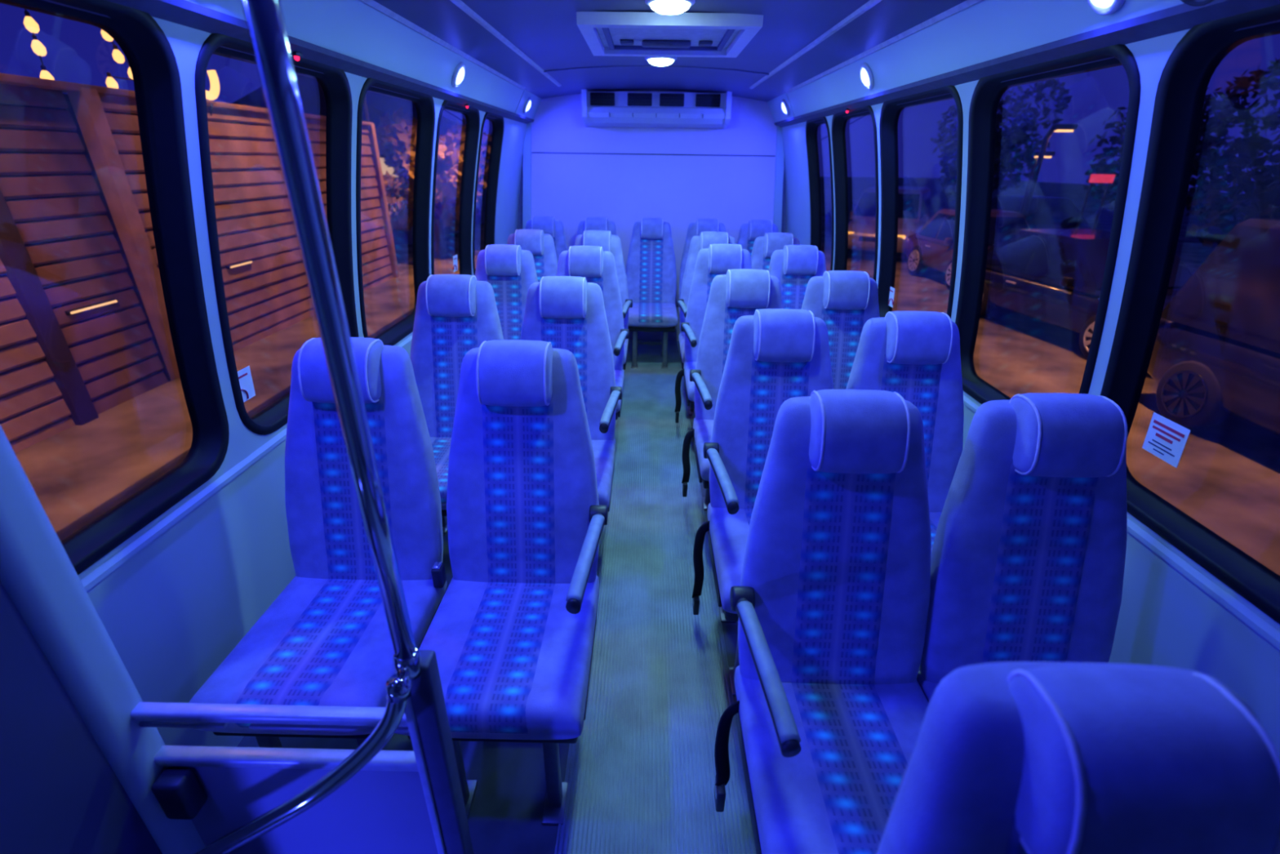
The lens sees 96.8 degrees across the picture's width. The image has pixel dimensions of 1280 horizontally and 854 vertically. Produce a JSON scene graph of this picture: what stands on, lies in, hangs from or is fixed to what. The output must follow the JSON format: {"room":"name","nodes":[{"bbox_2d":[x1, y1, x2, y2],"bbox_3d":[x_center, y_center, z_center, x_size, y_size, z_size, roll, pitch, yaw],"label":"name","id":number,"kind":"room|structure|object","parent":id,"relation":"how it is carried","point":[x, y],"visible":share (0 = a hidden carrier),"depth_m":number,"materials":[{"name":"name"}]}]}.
{"room":"transit interior","nodes":[
{"label":"transit interior","id":0,"kind":"room"},
{"bbox_2d":[78,16,527,746],"bbox_3d":[-1.089,-0.250,1.929,0.261,1.900,6.870,1,25,0],"label":"wall","id":1,"kind":"structure","parent":0,"point":[174,611],"depth_m":1.52,"materials":[{"name":"plastic"}]},
{"bbox_2d":[0,425,204,853],"bbox_3d":[-1.039,0.351,0.748,0.253,1.820,0.442,1,25,0],"label":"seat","id":2,"kind":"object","parent":1,"relation":"attached to","point":[77,774],"depth_m":0.90,"materials":[{"name":"plastic"}]},
{"bbox_2d":[0,0,229,575],"bbox_3d":[-1.100,-0.224,1.063,0.239,1.060,0.774,1,25,0],"label":"window","id":3,"kind":"structure","parent":1,"relation":"in","point":[149,55],"depth_m":1.31,"materials":[{"name":"black rubber"}]},
{"bbox_2d":[80,335,412,591],"bbox_3d":[-1.129,-0.529,3.015,0.012,0.027,4.610,1,25,0],"label":"trim","id":4,"kind":"structure","parent":1,"relation":"attached to","point":[123,555],"depth_m":1.41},
{"bbox_2d":[194,33,359,435],"bbox_3d":[-1.087,-0.567,1.791,0.239,1.060,0.744,1,25,0],"label":"window","id":5,"kind":"structure","parent":1,"relation":"in","point":[335,84],"depth_m":1.83,"materials":[{"name":"black rubber"}]},
{"bbox_2d":[237,365,255,402],"bbox_3d":[-1.192,-0.123,1.704,0.012,0.098,0.090,1,25,0],"label":"sticker","id":6,"kind":"object","parent":5,"relation":"attached to","point":[245,378],"visible":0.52,"depth_m":1.72,"materials":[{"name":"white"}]},
{"bbox_2d":[42,0,542,124],"bbox_3d":[-0.950,-1.116,1.517,0.255,0.238,6.866,1,25,0],"label":"trim","id":7,"kind":"structure","parent":1,"relation":"attached to","point":[365,38],"depth_m":1.86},
{"bbox_2d":[290,51,302,61],"bbox_3d":[-0.953,-1.028,1.577,0.020,0.021,0.032,1,25,0],"label":"indicator light","id":8,"kind":"object","parent":1,"relation":"attached to","point":[296,55],"visible":0.89,"depth_m":1.57,"materials":[{"name":"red plastic"}]},
{"bbox_2d":[355,78,435,346],"bbox_3d":[-1.075,-0.913,2.523,0.239,1.060,0.784,1,25,0],"label":"window","id":9,"kind":"structure","parent":1,"relation":"in","point":[424,105],"depth_m":2.70,"materials":[{"name":"black rubber"}]},
{"bbox_2d":[431,100,479,275],"bbox_3d":[-1.063,-1.256,3.252,0.239,1.060,0.734,1,25,0],"label":"window","id":10,"kind":"structure","parent":1,"relation":"in","point":[472,117],"depth_m":3.45,"materials":[{"name":"black rubber"}]},
{"bbox_2d":[453,254,457,271],"bbox_3d":[-1.158,-1.025,3.558,0.012,0.098,0.090,1,25,0],"label":"sticker","id":11,"kind":"object","parent":10,"relation":"attached to","point":[455,257],"visible":1,"depth_m":3.56,"materials":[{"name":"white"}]},
{"bbox_2d":[451,62,465,88],"bbox_3d":[-0.859,-1.666,2.690,0.064,0.104,0.114,1,25,0],"label":"puck light","id":12,"kind":"object","parent":1,"relation":"attached to","point":[459,73],"visible":1,"depth_m":2.67,"materials":[{"name":"white plastic"}]},
{"bbox_2d":[472,111,504,275],"bbox_3d":[-1.052,-1.554,3.885,0.239,1.060,0.574,1,25,0],"label":"window","id":13,"kind":"structure","parent":1,"relation":"in","point":[498,124],"depth_m":4.01,"materials":[{"name":"black rubber"}]},
{"bbox_2d":[523,97,531,113],"bbox_3d":[-0.834,-2.378,4.201,0.064,0.104,0.114,1,25,0],"label":"puck light","id":14,"kind":"object","parent":1,"relation":"attached to","point":[527,104],"visible":1,"depth_m":4.17,"materials":[{"name":"white plastic"}]},
{"bbox_2d":[236,338,756,853],"bbox_3d":[0.038,0.642,2.358,2.540,0.068,6.920,1,25,0],"label":"floor","id":15,"kind":"structure","parent":0,"point":[640,771],"depth_m":1.78,"materials":[{"name":"grey plastic"}]},
{"bbox_2d":[130,649,474,853],"bbox_3d":[-0.634,0.745,1.133,0.590,0.790,0.095,1,25,0],"label":"partition","id":16,"kind":"object","parent":15,"relation":"on","point":[401,802],"depth_m":1.09,"materials":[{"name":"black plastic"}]},
{"bbox_2d":[241,0,422,680],"bbox_3d":[-0.377,-0.160,0.683,0.084,1.267,0.084,1,25,0],"label":"pole","id":17,"kind":"object","parent":16,"relation":"attached to","point":[264,18],"visible":0.92,"depth_m":0.67,"materials":[{"name":"silver metal"}]},
{"bbox_2d":[191,671,411,853],"bbox_3d":[-0.631,0.630,0.948,0.534,0.460,0.074,-3,26,-9],"label":"handrail","id":18,"kind":"object","parent":17,"relation":"attached to","point":[398,686],"visible":1,"depth_m":0.92,"materials":[{"name":"silver metal"}]},
{"bbox_2d":[188,337,446,747],"bbox_3d":[-0.790,0.385,1.505,0.453,1.121,0.678,1,25,0],"label":"passenger seat","id":19,"kind":"object","parent":15,"relation":"on","point":[325,640],"visible":0.78,"depth_m":1.54,"materials":[{"name":"fabric"}]},
{"bbox_2d":[188,575,446,735],"bbox_3d":[-0.803,0.560,1.493,0.434,0.110,0.499,1,25,0],"label":"seat cushion","id":20,"kind":"object","parent":19,"relation":"on","point":[325,640],"depth_m":1.40,"materials":[{"name":"fabric"}]},
{"bbox_2d":[431,561,446,587],"bbox_3d":[-0.577,0.422,1.629,0.028,0.072,0.040,1,25,0],"label":"receptacle","id":21,"kind":"object","parent":19,"relation":"attached to","point":[438,577],"depth_m":1.62,"materials":[{"name":"plastic"}]},
{"bbox_2d":[409,274,503,533],"bbox_3d":[-0.776,-0.007,2.337,0.453,1.121,0.678,1,25,0],"label":"passenger seat","id":22,"kind":"object","parent":15,"relation":"on","point":[455,314],"visible":0.45,"depth_m":2.38,"materials":[{"name":"fabric"}]},
{"bbox_2d":[430,436,446,509],"bbox_3d":[-0.788,0.168,2.326,0.434,0.110,0.499,1,25,0],"label":"seat cushion","id":23,"kind":"object","parent":22,"relation":"on","point":[438,443],"depth_m":2.25,"materials":[{"name":"fabric"}]},
{"bbox_2d":[394,339,608,825],"bbox_3d":[-0.326,0.393,1.501,0.461,1.121,0.678,1,25,0],"label":"passenger seat","id":24,"kind":"object","parent":15,"relation":"on","point":[511,634],"visible":0.96,"depth_m":1.53,"materials":[{"name":"fabric"}]},
{"bbox_2d":[394,574,599,739],"bbox_3d":[-0.343,0.568,1.490,0.434,0.110,0.499,1,25,0],"label":"seat cushion","id":25,"kind":"object","parent":24,"relation":"on","point":[513,663],"depth_m":1.39,"materials":[{"name":"fabric"}]},
{"bbox_2d":[475,244,537,339],"bbox_3d":[-0.762,-0.395,3.160,0.453,1.121,0.678,1,25,0],"label":"passenger seat","id":26,"kind":"object","parent":15,"relation":"on","point":[510,271],"visible":0.25,"depth_m":3.20,"materials":[{"name":"fabric"}]},
{"bbox_2d":[506,229,558,281],"bbox_3d":[-0.750,-0.719,3.848,0.453,1.121,0.678,1,25,0],"label":"passenger seat","id":27,"kind":"object","parent":15,"relation":"on","point":[541,245],"visible":0.18,"depth_m":3.87,"materials":[{"name":"fabric"}]},
{"bbox_2d":[524,216,568,262],"bbox_3d":[-0.810,-1.125,4.708,0.434,1.121,0.678,1,25,0],"label":"passenger seat","id":28,"kind":"object","parent":15,"relation":"on","point":[548,224],"visible":0.14,"depth_m":4.72,"materials":[{"name":"fabric"}]},
{"bbox_2d":[520,275,622,511],"bbox_3d":[-0.312,0.001,2.333,0.461,1.121,0.678,1,25,0],"label":"passenger seat","id":29,"kind":"object","parent":15,"relation":"on","point":[568,313],"visible":0.5,"depth_m":2.37,"materials":[{"name":"fabric"}]},
{"bbox_2d":[591,438,615,507],"bbox_3d":[-0.329,0.176,2.322,0.434,0.110,0.499,1,25,0],"label":"seat cushion","id":30,"kind":"object","parent":29,"relation":"on","point":[604,449],"depth_m":2.28,"materials":[{"name":"fabric"}]},
{"bbox_2d":[555,245,628,419],"bbox_3d":[-0.298,-0.387,3.157,0.461,1.121,0.678,1,25,0],"label":"passenger seat","id":31,"kind":"object","parent":15,"relation":"on","point":[593,264],"visible":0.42,"depth_m":3.18,"materials":[{"name":"fabric"}]},
{"bbox_2d":[614,369,623,412],"bbox_3d":[-0.315,-0.212,3.145,0.434,0.110,0.499,1,25,0],"label":"seat cushion","id":32,"kind":"object","parent":31,"relation":"on","point":[619,374],"depth_m":3.16,"materials":[{"name":"fabric"}]},
{"bbox_2d":[576,217,617,236],"bbox_3d":[-0.370,-1.117,4.704,0.434,1.121,0.678,1,25,0],"label":"passenger seat","id":33,"kind":"object","parent":15,"relation":"on","point":[590,223],"visible":0.11,"depth_m":4.67,"materials":[{"name":"fabric"}]},
{"bbox_2d":[573,230,632,369],"bbox_3d":[-0.286,-0.711,3.844,0.461,1.121,0.678,1,25,0],"label":"passenger seat","id":34,"kind":"object","parent":15,"relation":"on","point":[604,238],"visible":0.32,"depth_m":3.86,"materials":[{"name":"fabric"}]},
{"bbox_2d":[623,338,628,364],"bbox_3d":[-0.303,-0.536,3.832,0.434,0.110,0.499,1,25,0],"label":"seat cushion","id":35,"kind":"object","parent":34,"relation":"on","point":[626,341],"depth_m":3.73,"materials":[{"name":"fabric"}]},
{"bbox_2d":[626,217,677,368],"bbox_3d":[0.090,-1.109,4.700,0.434,1.121,0.678,1,25,0],"label":"passenger seat","id":36,"kind":"object","parent":15,"relation":"on","point":[651,268],"visible":0.97,"depth_m":4.75,"materials":[{"name":"fabric"}]},
{"bbox_2d":[627,302,677,327],"bbox_3d":[0.086,-0.934,4.688,0.434,0.110,0.499,1,25,0],"label":"seat cushion","id":37,"kind":"object","parent":36,"relation":"on","point":[641,314],"depth_m":4.48,"materials":[{"name":"fabric"}]},
{"bbox_2d":[678,218,725,316],"bbox_3d":[0.546,-1.101,4.696,0.434,1.121,0.678,1,25,0],"label":"passenger seat","id":38,"kind":"object","parent":15,"relation":"on","point":[695,228],"visible":0.23,"depth_m":4.71,"materials":[{"name":"fabric"}]},
{"bbox_2d":[676,231,736,415],"bbox_3d":[0.482,-0.710,3.865,0.461,1.121,0.678,1,25,0],"label":"passenger seat","id":39,"kind":"object","parent":15,"relation":"on","point":[705,239],"visible":0.25,"depth_m":3.88,"materials":[{"name":"fabric"}]},
{"bbox_2d":[679,333,684,363],"bbox_3d":[0.492,-0.534,3.853,0.434,0.110,0.499,1,25,0],"label":"seat cushion","id":40,"kind":"object","parent":39,"relation":"on","point":[682,335],"depth_m":3.82,"materials":[{"name":"fabric"}]},
{"bbox_2d":[674,244,751,429],"bbox_3d":[0.459,-0.446,3.304,0.489,1.121,0.678,1,25,0],"label":"passenger seat","id":41,"kind":"object","parent":15,"relation":"on","point":[716,260],"visible":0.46,"depth_m":3.34,"materials":[{"name":"fabric"}]},
{"bbox_2d":[684,361,696,401],"bbox_3d":[0.483,-0.270,3.292,0.434,0.110,0.499,1,25,0],"label":"seat cushion","id":42,"kind":"object","parent":41,"relation":"on","point":[690,385],"depth_m":3.23,"materials":[{"name":"fabric"}]},
{"bbox_2d":[681,269,782,538],"bbox_3d":[0.446,-0.086,2.540,0.489,1.121,0.678,1,25,0],"label":"passenger seat","id":43,"kind":"object","parent":15,"relation":"on","point":[735,294],"visible":0.47,"depth_m":2.58,"materials":[{"name":"fabric"}]},
{"bbox_2d":[693,417,713,481],"bbox_3d":[0.470,0.090,2.528,0.434,0.110,0.499,1,25,0],"label":"seat cushion","id":44,"kind":"object","parent":43,"relation":"on","point":[702,426],"depth_m":2.52,"materials":[{"name":"fabric"}]},
{"bbox_2d":[737,219,778,256],"bbox_3d":[0.984,-1.093,4.693,0.434,1.121,0.678,1,25,0],"label":"passenger seat","id":45,"kind":"object","parent":15,"relation":"on","point":[750,231],"visible":0.18,"depth_m":4.68,"materials":[{"name":"fabric"}]},
{"bbox_2d":[692,308,833,695],"bbox_3d":[0.434,0.234,1.861,0.489,1.121,0.678,1,25,0],"label":"passenger seat","id":46,"kind":"object","parent":15,"relation":"on","point":[775,356],"visible":0.55,"depth_m":1.90,"materials":[{"name":"fabric"}]},
{"bbox_2d":[707,502,749,613],"bbox_3d":[0.458,0.410,1.849,0.434,0.110,0.499,1,25,0],"label":"seat cushion","id":47,"kind":"object","parent":46,"relation":"on","point":[728,533],"depth_m":1.82,"materials":[{"name":"fabric"}]},
{"bbox_2d":[751,232,799,270],"bbox_3d":[0.932,-0.702,3.861,0.434,1.121,0.678,1,25,0],"label":"passenger seat","id":48,"kind":"object","parent":15,"relation":"on","point":[763,247],"visible":0.19,"depth_m":3.86,"materials":[{"name":"fabric"}]},
{"bbox_2d":[768,244,826,309],"bbox_3d":[0.923,-0.437,3.300,0.434,1.121,0.678,1,25,0],"label":"passenger seat","id":49,"kind":"object","parent":15,"relation":"on","point":[793,265],"visible":0.23,"depth_m":3.32,"materials":[{"name":"fabric"}]},
{"bbox_2d":[713,389,931,853],"bbox_3d":[0.423,0.545,1.201,0.489,1.121,0.678,1,25,0],"label":"passenger seat","id":50,"kind":"object","parent":15,"relation":"on","point":[830,602],"visible":0.97,"depth_m":1.25,"materials":[{"name":"fabric"}]},
{"bbox_2d":[734,665,928,853],"bbox_3d":[0.447,0.721,1.189,0.434,0.110,0.499,1,25,0],"label":"seat cushion","id":51,"kind":"object","parent":50,"relation":"on","point":[859,736],"depth_m":1.16,"materials":[{"name":"fabric"}]},
{"bbox_2d":[800,270,879,389],"bbox_3d":[0.910,-0.077,2.536,0.434,1.121,0.678,1,25,0],"label":"passenger seat","id":52,"kind":"object","parent":15,"relation":"on","point":[845,300],"visible":0.27,"depth_m":2.57,"materials":[{"name":"fabric"}]},
{"bbox_2d":[845,311,964,554],"bbox_3d":[0.898,0.242,1.857,0.434,1.121,0.678,1,25,0],"label":"passenger seat","id":53,"kind":"object","parent":15,"relation":"on","point":[915,355],"visible":0.27,"depth_m":1.90,"materials":[{"name":"fabric"}]},
{"bbox_2d":[929,511,942,527],"bbox_3d":[0.895,0.418,1.845,0.434,0.110,0.499,1,25,0],"label":"seat cushion","id":54,"kind":"object","parent":53,"relation":"on","point":[935,517],"depth_m":1.95,"materials":[{"name":"fabric"}]},
{"bbox_2d":[915,392,1127,702],"bbox_3d":[0.887,0.553,1.197,0.434,1.121,0.678,1,25,0],"label":"passenger seat","id":55,"kind":"object","parent":15,"relation":"on","point":[1028,556],"visible":0.57,"depth_m":1.26,"materials":[{"name":"fabric"}]},
{"bbox_2d":[915,670,938,702],"bbox_3d":[0.884,0.729,1.185,0.434,0.110,0.499,1,25,0],"label":"seat cushion","id":56,"kind":"object","parent":55,"relation":"on","point":[928,681],"depth_m":1.34,"materials":[{"name":"fabric"}]},
{"bbox_2d":[875,661,1279,853],"bbox_3d":[0.451,0.862,0.529,0.434,1.121,0.678,1,25,0],"label":"passenger seat","id":57,"kind":"object","parent":15,"relation":"on","point":[1012,757],"visible":1,"depth_m":0.51,"materials":[{"name":"fabric"}]},
{"bbox_2d":[516,90,786,340],"bbox_3d":[0.104,-1.795,4.984,2.540,2.120,0.110,1,25,0],"label":"wall","id":58,"kind":"structure","parent":0,"point":[572,171],"depth_m":4.80,"materials":[{"name":"plastic"}]},
{"bbox_2d":[581,88,732,128],"bbox_3d":[0.128,-2.503,4.477,1.144,0.247,0.275,1,25,0],"label":"air conditioner","id":59,"kind":"object","parent":58,"relation":"attached to","point":[599,108],"visible":1,"depth_m":4.41,"materials":[{"name":"white plastic"}]},
{"bbox_2d":[590,92,614,106],"bbox_3d":[-0.292,-2.551,4.420,0.190,0.088,0.021,1,25,0],"label":"air vent","id":60,"kind":"object","parent":59,"relation":"attached to","point":[597,99],"depth_m":4.41,"materials":[{"name":"black plastic"}]},
{"bbox_2d":[627,93,652,106],"bbox_3d":[-0.002,-2.546,4.418,0.190,0.088,0.021,1,25,0],"label":"air vent","id":61,"kind":"object","parent":59,"relation":"attached to","point":[633,99],"depth_m":4.41,"materials":[{"name":"black plastic"}]},
{"bbox_2d":[659,93,684,106],"bbox_3d":[0.248,-2.541,4.415,0.190,0.088,0.021,1,25,0],"label":"air vent","id":62,"kind":"object","parent":59,"relation":"attached to","point":[666,100],"depth_m":4.40,"materials":[{"name":"black plastic"}]},
{"bbox_2d":[695,93,720,106],"bbox_3d":[0.528,-2.536,4.413,0.190,0.088,0.021,1,25,0],"label":"air vent","id":63,"kind":"object","parent":59,"relation":"attached to","point":[701,100],"depth_m":4.40,"materials":[{"name":"black plastic"}]},
{"bbox_2d":[373,0,967,102],"bbox_3d":[0.064,-1.225,1.462,1.860,0.121,6.890,1,25,0],"label":"ceiling","id":64,"kind":"structure","parent":0,"point":[540,46],"depth_m":2.42,"materials":[{"name":"plastic"}]},
{"bbox_2d":[644,56,676,66],"bbox_3d":[0.110,-1.942,3.019,0.170,0.042,0.170,1,25,0],"label":"dome light","id":65,"kind":"object","parent":64,"relation":"attached to","point":[656,61],"visible":0.9,"depth_m":2.98,"materials":[{"name":"white plastic"}]},
{"bbox_2d":[576,11,763,57],"bbox_3d":[0.115,-1.660,2.422,0.690,0.040,0.710,1,25,0],"label":"roof hatch","id":66,"kind":"object","parent":64,"relation":"attached to","point":[722,35],"visible":0.98,"depth_m":2.35,"materials":[{"name":"white plastic"}]},
{"bbox_2d":[644,0,695,15],"bbox_3d":[0.102,-1.431,1.933,0.170,0.042,0.170,1,25,0],"label":"dome light","id":67,"kind":"object","parent":64,"relation":"attached to","point":[669,7],"visible":1,"depth_m":1.90,"materials":[{"name":"white plastic"}]},
{"bbox_2d":[781,28,1279,755],"bbox_3d":[1.190,-0.209,1.910,0.261,1.900,6.870,1,25,0],"label":"wall","id":68,"kind":"structure","parent":0,"point":[1165,619],"depth_m":1.33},
{"bbox_2d":[781,99,789,115],"bbox_3d":[1.048,-2.301,4.094,0.064,0.104,0.114,1,25,0],"label":"puck light","id":69,"kind":"object","parent":68,"relation":"attached to","point":[784,107],"visible":1,"depth_m":4.07,"materials":[{"name":"white plastic"}]},
{"bbox_2d":[805,116,834,271],"bbox_3d":[1.233,-1.513,3.865,0.239,1.060,0.574,1,25,0],"label":"window","id":70,"kind":"structure","parent":68,"relation":"in","point":[811,128],"depth_m":3.99,"materials":[{"name":"black rubber"}]},
{"bbox_2d":[831,105,878,280],"bbox_3d":[1.222,-1.215,3.232,0.239,1.060,0.734,1,25,0],"label":"window","id":71,"kind":"structure","parent":68,"relation":"in","point":[839,122],"depth_m":3.42,"materials":[{"name":"black rubber"}]},
{"bbox_2d":[859,62,874,89],"bbox_3d":[1.022,-1.577,2.557,0.064,0.104,0.114,1,25,0],"label":"puck light","id":72,"kind":"object","parent":68,"relation":"attached to","point":[866,75],"visible":1,"depth_m":2.53,"materials":[{"name":"white plastic"}]},
{"bbox_2d":[877,85,963,318],"bbox_3d":[1.210,-0.872,2.504,0.239,1.060,0.784,1,25,0],"label":"window","id":73,"kind":"structure","parent":68,"relation":"in","point":[891,112],"depth_m":2.69,"materials":[{"name":"black rubber"}]},
{"bbox_2d":[888,286,894,307],"bbox_3d":[1.306,-0.678,2.956,0.012,0.098,0.090,1,25,1],"label":"sticker","id":74,"kind":"object","parent":73,"relation":"attached to","point":[891,302],"visible":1,"depth_m":2.94,"materials":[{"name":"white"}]},
{"bbox_2d":[767,0,1279,127],"bbox_3d":[1.075,-1.080,1.500,0.255,0.238,6.866,1,25,0],"label":"trim","id":75,"kind":"structure","parent":68,"relation":"attached to","point":[972,40],"depth_m":1.68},
{"bbox_2d":[955,44,1141,404],"bbox_3d":[1.197,-0.526,1.772,0.239,1.060,0.744,1,25,0],"label":"window","id":76,"kind":"structure","parent":68,"relation":"in","point":[987,95],"depth_m":1.90,"materials":[{"name":"black rubber"}]},
{"bbox_2d":[1086,0,1125,15],"bbox_3d":[0.999,-0.946,1.218,0.064,0.104,0.114,1,25,0],"label":"puck light","id":77,"kind":"object","parent":68,"relation":"attached to","point":[1102,7],"visible":1,"depth_m":1.23,"materials":[{"name":"white plastic"}]},
{"bbox_2d":[963,395,1279,648],"bbox_3d":[1.258,-0.486,2.995,0.012,0.027,4.610,1,25,0],"label":"trim","id":78,"kind":"structure","parent":68,"relation":"attached to","point":[1242,611],"depth_m":1.23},
{"bbox_2d":[1100,4,1279,624],"bbox_3d":[1.185,-0.183,1.043,0.239,1.060,0.774,1,25,0],"label":"window","id":79,"kind":"structure","parent":68,"relation":"in","point":[1186,75],"depth_m":1.27,"materials":[{"name":"black rubber"}]},
{"bbox_2d":[1142,412,1191,467],"bbox_3d":[1.276,0.031,1.380,0.010,0.100,0.105,1,25,0],"label":"sticker","id":80,"kind":"object","parent":79,"relation":"attached to","point":[1166,439],"visible":1,"depth_m":1.38,"materials":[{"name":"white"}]},
{"bbox_2d":[1180,0,1213,6],"bbox_3d":[1.013,-0.826,1.020,0.070,0.120,0.132,2,25,3],"label":"speaker","id":81,"kind":"object","parent":68,"relation":"attached to","point":[1191,2],"visible":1,"depth_m":1.05},
{"label":"outside","id":82,"kind":"structure","parent":0,"visible":0},
{"bbox_2d":[382,173,1279,575],"bbox_3d":[0.657,-16.933,41.761,120.000,0.200,130.000,1,25,0],"label":"ground","id":83,"kind":"structure","parent":82,"point":[1226,477],"depth_m":6.98,"materials":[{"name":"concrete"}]},
{"bbox_2d":[0,73,399,453],"bbox_3d":[-5.346,-0.776,3.622,0.380,2.940,17.050,1,25,0],"label":"wall","id":84,"kind":"structure","parent":83,"relation":"on","point":[76,227],"depth_m":5.59,"materials":[{"name":"brown wood"}]},
{"bbox_2d":[23,8,54,79],"bbox_3d":[-5.445,-3.538,5.086,0.096,0.844,0.131,1,25,0],"label":"string light","id":85,"kind":"object","parent":84,"relation":"on","point":[29,23],"visible":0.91,"depth_m":5.11,"materials":[{"name":"yellow glass"}]},
{"bbox_2d":[64,298,118,315],"bbox_3d":[-5.313,-1.168,5.510,0.062,0.040,0.540,1,25,0],"label":"lamp","id":86,"kind":"object","parent":84,"relation":"attached to","point":[77,310],"visible":1,"depth_m":5.47,"materials":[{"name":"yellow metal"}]},
{"bbox_2d":[100,29,133,88],"bbox_3d":[-5.431,-3.923,5.891,0.096,0.965,0.501,1,25,0],"label":"string light","id":87,"kind":"object","parent":84,"relation":"on","point":[118,57],"visible":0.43,"depth_m":5.87,"materials":[{"name":"yellow glass"}]},
{"bbox_2d":[205,70,219,115],"bbox_3d":[-5.114,-3.946,6.749,0.172,0.534,0.273,1,25,0],"label":"string light","id":88,"kind":"object","parent":84,"relation":"attached to","point":[214,91],"visible":0.91,"depth_m":6.73,"materials":[{"name":"yellow glass"}]},
{"bbox_2d":[225,259,252,269],"bbox_3d":[-5.156,-2.094,7.315,0.062,0.040,0.460,1,25,0],"label":"lamp","id":89,"kind":"object","parent":84,"relation":"attached to","point":[250,261],"visible":1,"depth_m":7.27,"materials":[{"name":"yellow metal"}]},
{"bbox_2d":[14,235,484,541],"bbox_3d":[-4.374,-4.789,15.507,1.380,0.090,48.000,1,25,0],"label":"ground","id":90,"kind":"structure","parent":83,"relation":"on","point":[77,473],"depth_m":5.08,"materials":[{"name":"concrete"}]},
{"bbox_2d":[231,74,484,244],"bbox_3d":[-9.032,-8.869,18.970,6.300,4.400,7.200,1,25,0],"label":"house","id":91,"kind":"structure","parent":83,"relation":"on","point":[311,93],"depth_m":15.71,"materials":[{"name":"paint"}]},
{"bbox_2d":[362,96,369,122],"bbox_3d":[-4.547,-5.907,11.776,2.202,5.290,0.220,1,25,0],"label":"street lamp","id":92,"kind":"object","parent":83,"relation":"on","point":[365,110],"visible":0.02,"depth_m":11.53,"materials":[{"name":"black metal"}]},
{"bbox_2d":[371,106,492,257],"bbox_3d":[-5.175,-5.926,13.990,3.004,3.420,2.968,1,25,0],"label":"street tree","id":93,"kind":"object","parent":83,"relation":"on","point":[399,150],"visible":0.7,"depth_m":13.43,"materials":[{"name":"green plant"}]},
{"bbox_2d":[847,186,930,260],"bbox_3d":[7.247,-5.999,16.507,2.060,1.720,4.705,14,28,26],"label":"car","id":94,"kind":"object","parent":83,"relation":"on","point":[914,202],"visible":0.5,"depth_m":15.34,"materials":[{"name":"silver metal"}]},
{"bbox_2d":[858,236,875,242],"bbox_3d":[6.100,-4.880,14.802,0.760,0.120,0.065,14,28,26],"label":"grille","id":95,"kind":"object","parent":94,"relation":"attached to","point":[861,239],"depth_m":14.86,"materials":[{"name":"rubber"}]},
{"bbox_2d":[904,208,1031,289],"bbox_3d":[7.274,-3.864,12.260,1.910,1.480,3.405,0,25,-2],"label":"car","id":96,"kind":"object","parent":83,"relation":"on","point":[932,246],"visible":0.34,"depth_m":12.18,"materials":[{"name":"brown metal"}]},
{"bbox_2d":[930,78,1072,204],"bbox_3d":[13.012,-10.310,21.163,3.934,5.693,4.598,1,25,0],"label":"street tree","id":97,"kind":"object","parent":83,"relation":"on","point":[1006,140],"visible":0.57,"depth_m":20.17,"materials":[{"name":"green plant"}]},
{"bbox_2d":[1019,151,1055,213],"bbox_3d":[10.329,-5.829,15.100,0.450,2.690,0.220,1,25,0],"label":"street lamp","id":98,"kind":"object","parent":83,"relation":"on","point":[1047,154],"visible":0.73,"depth_m":14.70,"materials":[{"name":"black metal"}]},
{"bbox_2d":[991,195,1102,231],"bbox_3d":[11.957,-6.113,17.147,1.960,1.500,4.405,-4,26,-10],"label":"car","id":99,"kind":"object","parent":83,"relation":"on","point":[1044,212],"visible":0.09,"depth_m":16.44,"materials":[{"name":"paint"}]},
{"bbox_2d":[1022,124,1077,218],"bbox_3d":[9.204,-5.180,13.103,0.602,3.190,0.220,1,25,0],"label":"street lamp","id":100,"kind":"object","parent":83,"relation":"on","point":[1055,127],"visible":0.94,"depth_m":12.65,"materials":[{"name":"black metal"}]},
{"bbox_2d":[979,229,1192,359],"bbox_3d":[6.761,-2.090,8.517,1.960,1.450,4.205,-3,25,-8],"label":"car","id":101,"kind":"object","parent":83,"relation":"on","point":[1052,277],"visible":0.36,"depth_m":8.25,"materials":[{"name":"paint"}]},
{"bbox_2d":[1059,275,1074,286],"bbox_3d":[5.922,-2.023,7.879,0.120,0.130,0.120,-3,25,-8],"label":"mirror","id":102,"kind":"object","parent":101,"relation":"on","point":[1066,281],"depth_m":7.85,"materials":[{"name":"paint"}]},
{"bbox_2d":[1075,173,1115,230],"bbox_3d":[10.602,-4.792,13.483,0.520,2.200,0.080,1,25,0],"label":"glowing sign","id":103,"kind":"object","parent":83,"relation":"on","point":[1095,178],"visible":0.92,"depth_m":13.14,"materials":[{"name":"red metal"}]},
{"bbox_2d":[1083,75,1279,216],"bbox_3d":[16.626,-8.114,17.526,4.735,4.913,4.396,1,25,0],"label":"street tree","id":104,"kind":"object","parent":83,"relation":"on","point":[1211,156],"visible":0.3,"depth_m":17.25,"materials":[{"name":"green plant"}]},
{"bbox_2d":[1146,218,1279,436],"bbox_3d":[6.392,-0.319,4.161,2.060,1.950,4.405,1,25,-1],"label":"car","id":105,"kind":"object","parent":83,"relation":"on","point":[1215,356],"visible":0.93,"depth_m":5.33,"materials":[{"name":"paint"}]},
{"bbox_2d":[1187,57,1279,248],"bbox_3d":[13.990,-5.174,11.357,4.791,4.789,4.326,1,25,0],"label":"street tree","id":106,"kind":"object","parent":83,"relation":"on","point":[1268,191],"visible":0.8,"depth_m":11.66,"materials":[{"name":"green plant"}]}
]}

